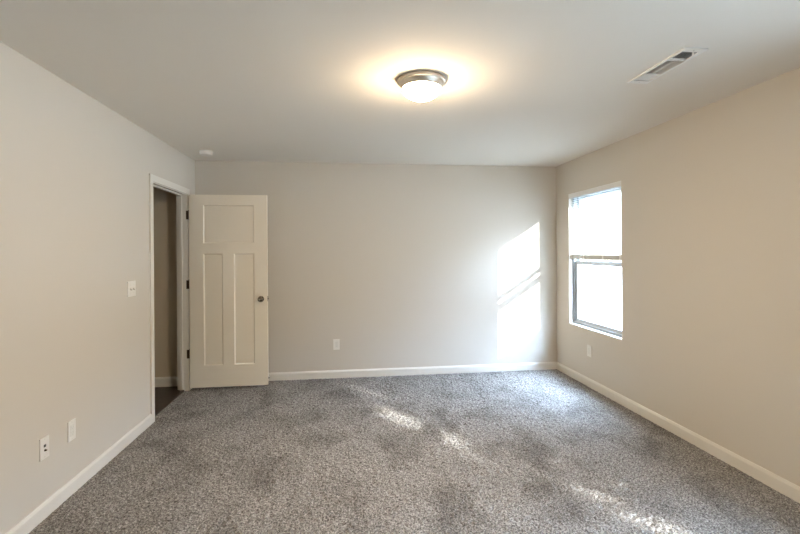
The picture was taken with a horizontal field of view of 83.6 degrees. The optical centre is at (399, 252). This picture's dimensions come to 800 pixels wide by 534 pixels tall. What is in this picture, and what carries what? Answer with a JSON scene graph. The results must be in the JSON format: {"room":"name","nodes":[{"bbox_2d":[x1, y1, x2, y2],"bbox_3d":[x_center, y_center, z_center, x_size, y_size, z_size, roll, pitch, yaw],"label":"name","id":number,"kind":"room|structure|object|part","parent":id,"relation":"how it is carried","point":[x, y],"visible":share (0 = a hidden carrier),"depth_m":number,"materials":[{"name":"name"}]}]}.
{"room":"empty bedroom","nodes":[
{"label":"empty bedroom","id":0,"kind":"room"},
{"bbox_2d":[0,41,194,533],"bbox_3d":[-1.879,0.213,1.599,0.088,2.480,6.632,0,0,-7],"label":"wall","id":1,"kind":"structure","parent":0,"point":[74,170],"depth_m":2.62,"materials":[{"name":"beige paint"}]},
{"bbox_2d":[39,434,48,461],"bbox_3d":[-1.922,1.059,2.422,0.015,0.117,0.072,0,0,-7],"label":"jack plate","id":2,"kind":"object","parent":1,"relation":"attached to","point":[43,442],"visible":1,"depth_m":2.41,"materials":[{"name":"white plastic"}]},
{"bbox_2d":[67,418,75,442],"bbox_3d":[-1.955,1.060,2.663,0.008,0.117,0.072,0,0,-7],"label":"outlet","id":3,"kind":"object","parent":1,"relation":"attached to","point":[71,425],"visible":1,"depth_m":2.65,"materials":[{"name":"white plastic"}]},
{"bbox_2d":[70,424,73,436],"bbox_3d":[-1.953,1.060,2.664,0.002,0.067,0.033,0,0,-7],"label":"receptacle","id":4,"kind":"object","parent":3,"relation":"attached to","point":[71,425],"depth_m":2.66,"materials":[{"name":"white plastic"}]},
{"bbox_2d":[5,388,191,533],"bbox_3d":[-1.829,1.393,1.680,0.014,0.090,6.482,0,0,-7],"label":"baseboard","id":5,"kind":"structure","parent":1,"relation":"attached to","point":[28,523],"depth_m":2.68,"materials":[{"name":"white paint"}]},
{"bbox_2d":[127,281,135,296],"bbox_3d":[-2.047,0.279,3.420,0.019,0.117,0.127,0,0,-7],"label":"light switch","id":6,"kind":"object","parent":1,"relation":"attached to","point":[131,285],"visible":1,"depth_m":3.41,"materials":[{"name":"white plastic"}]},
{"bbox_2d":[149,173,190,423],"bbox_3d":[-2.197,0.393,4.209,0.114,2.104,0.954,0,0,-7],"label":"door frame","id":7,"kind":"structure","parent":1,"relation":"attached to","point":[182,194],"depth_m":4.61,"materials":[{"name":"white paint"}]},
{"bbox_3d":[-2.247,0.391,4.203,0.013,2.099,0.954,0,0,-7],"label":"casing","id":8,"kind":"part","parent":7,"relation":"part of","materials":[{"name":"white paint"}]},
{"bbox_2d":[186,195,268,387],"bbox_3d":[-1.802,0.401,4.687,0.825,2.002,0.161,0,0,-7],"label":"door","id":9,"kind":"structure","parent":1,"relation":"in","point":[227,284],"depth_m":4.67,"materials":[{"name":"white paint"}]},
{"bbox_3d":[-1.944,0.597,4.669,0.193,1.163,0.035,0,0,-7],"label":"panel","id":10,"kind":"part","parent":9,"relation":"part of","materials":[{"name":"white paint"}]},
{"bbox_3d":[-1.792,-0.293,4.689,0.512,0.399,0.035,0,0,-7],"label":"panel","id":11,"kind":"part","parent":9,"relation":"part of","materials":[{"name":"white paint"}]},
{"bbox_3d":[-1.635,0.595,4.707,0.207,1.163,0.035,0,0,-7],"label":"panel","id":12,"kind":"part","parent":9,"relation":"part of","materials":[{"name":"white paint"}]},
{"bbox_2d":[153,187,176,376],"bbox_3d":[-3.024,0.221,3.664,1.684,2.480,2.210,0,0,-7],"label":"wall","id":13,"kind":"structure","parent":0,"point":[165,234],"depth_m":4.74,"materials":[{"name":"beige paint"}]},
{"bbox_2d":[155,376,177,386],"bbox_3d":[-3.088,1.386,4.661,1.584,0.120,0.014,0,0,-7],"label":"baseboard","id":14,"kind":"structure","parent":13,"relation":"attached to","point":[159,381],"depth_m":4.73,"materials":[{"name":"white paint"}]},
{"bbox_2d":[195,161,556,372],"bbox_3d":[-0.227,0.202,5.218,4.247,2.480,0.150,0,0,-7],"label":"wall","id":15,"kind":"structure","parent":0,"point":[404,265],"depth_m":5.18,"materials":[{"name":"beige paint"}]},
{"bbox_2d":[333,339,339,349],"bbox_3d":[-0.721,1.048,5.077,0.072,0.117,0.008,0,0,-7],"label":"outlet","id":16,"kind":"object","parent":15,"relation":"attached to","point":[336,342],"visible":1,"depth_m":5.07,"materials":[{"name":"white plastic"}]},
{"bbox_2d":[268,362,556,380],"bbox_3d":[-0.165,1.381,5.142,4.131,0.090,0.014,0,0,-7],"label":"baseboard","id":17,"kind":"structure","parent":15,"relation":"attached to","point":[328,374],"depth_m":5.17,"materials":[{"name":"white paint"}]},
{"bbox_2d":[0,0,799,166],"bbox_3d":[-0.659,-1.075,1.750,5.931,0.120,6.632,0,0,-7],"label":"ceiling","id":18,"kind":"structure","parent":0,"point":[541,83],"depth_m":2.45,"materials":[{"name":"paint"}]},
{"bbox_2d":[199,150,212,155],"bbox_3d":[-1.935,-0.984,4.459,0.134,0.045,0.134,0,0,-7],"label":"smoke detector","id":19,"kind":"object","parent":18,"relation":"attached to","point":[201,152],"visible":1,"depth_m":4.42,"materials":[{"name":"white plastic"}]},
{"bbox_2d":[397,70,445,102],"bbox_3d":[0.127,-0.953,2.644,0.285,0.136,0.285,0,0,-7],"label":"ceiling light","id":20,"kind":"object","parent":18,"relation":"attached to","point":[421,85],"visible":1,"depth_m":2.56,"materials":[{"name":"white glass"}]},
{"bbox_2d":[627,47,707,83],"bbox_3d":[1.464,-1.121,2.480,0.128,0.221,0.464,0,0,-7],"label":"ceiling vent","id":21,"kind":"object","parent":18,"relation":"in","point":[685,54],"visible":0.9,"depth_m":2.45,"materials":[{"name":"white metal"}]},
{"bbox_2d":[28,369,799,533],"bbox_3d":[-0.602,1.447,1.830,5.831,0.074,6.482,0,0,-7],"label":"floor","id":22,"kind":"structure","parent":0,"point":[529,451],"depth_m":2.93,"materials":[{"name":"grey carpet"}]},
{"bbox_2d":[556,67,799,486],"bbox_3d":[2.358,0.184,2.194,0.150,2.480,6.782,0,0,-7],"label":"wall","id":23,"kind":"structure","parent":0,"point":[709,344],"depth_m":3.12,"materials":[{"name":"beige paint"}]},
{"bbox_2d":[587,345,590,356],"bbox_3d":[1.980,1.033,4.679,0.008,0.117,0.072,0,0,-7],"label":"outlet","id":24,"kind":"object","parent":23,"relation":"attached to","point":[588,346],"visible":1,"depth_m":4.67,"materials":[{"name":"white plastic"}]},
{"bbox_2d":[569,181,621,339],"bbox_3d":[2.055,0.077,4.620,0.140,1.478,0.983,0,0,-7],"label":"window","id":25,"kind":"structure","parent":23,"relation":"in","point":[575,265],"depth_m":5.04,"materials":[{"name":"white plastic"}]},
{"bbox_2d":[569,181,620,259],"bbox_3d":[2.002,-0.290,4.614,0.039,0.732,0.969,0,0,-7],"label":"window blind","id":26,"kind":"object","parent":25,"relation":"attached to","point":[617,184],"visible":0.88,"depth_m":4.56,"materials":[{"name":"white plastic"}]},
{"bbox_3d":[2.008,0.051,4.615,0.026,0.046,0.965,0,0,-7],"label":"rail","id":27,"kind":"part","parent":26,"relation":"part of","materials":[{"name":"white plastic"}]},
{"bbox_3d":[2.013,0.810,4.615,0.046,0.012,0.983,0,0,-7],"label":"sill","id":28,"kind":"part","parent":25,"relation":"part of","materials":[{"name":"white paint"}]},
{"bbox_3d":[2.061,0.439,4.621,0.028,0.686,0.907,0,0,-7],"label":"sash","id":29,"kind":"part","parent":25,"relation":"part of","materials":[{"name":"glass"}]},
{"bbox_3d":[2.088,-0.244,4.625,0.028,0.768,0.907,0,0,-7],"label":"sash","id":30,"kind":"part","parent":25,"relation":"part of","materials":[{"name":"glass"}]},
{"bbox_2d":[556,362,799,502],"bbox_3d":[2.285,1.365,2.184,0.014,0.090,6.482,0,0,-7],"label":"baseboard","id":31,"kind":"structure","parent":23,"relation":"attached to","point":[785,487],"depth_m":3.20,"materials":[{"name":"white paint"}]},
{"label":"outside","id":32,"kind":"structure","parent":0,"visible":0},
{"bbox_2d":[582,265,621,329],"bbox_3d":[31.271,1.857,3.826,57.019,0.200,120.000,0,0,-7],"label":"window pane","id":33,"kind":"structure","parent":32,"point":[601,285],"depth_m":20.14,"materials":[{"name":"glass"}]}
]}

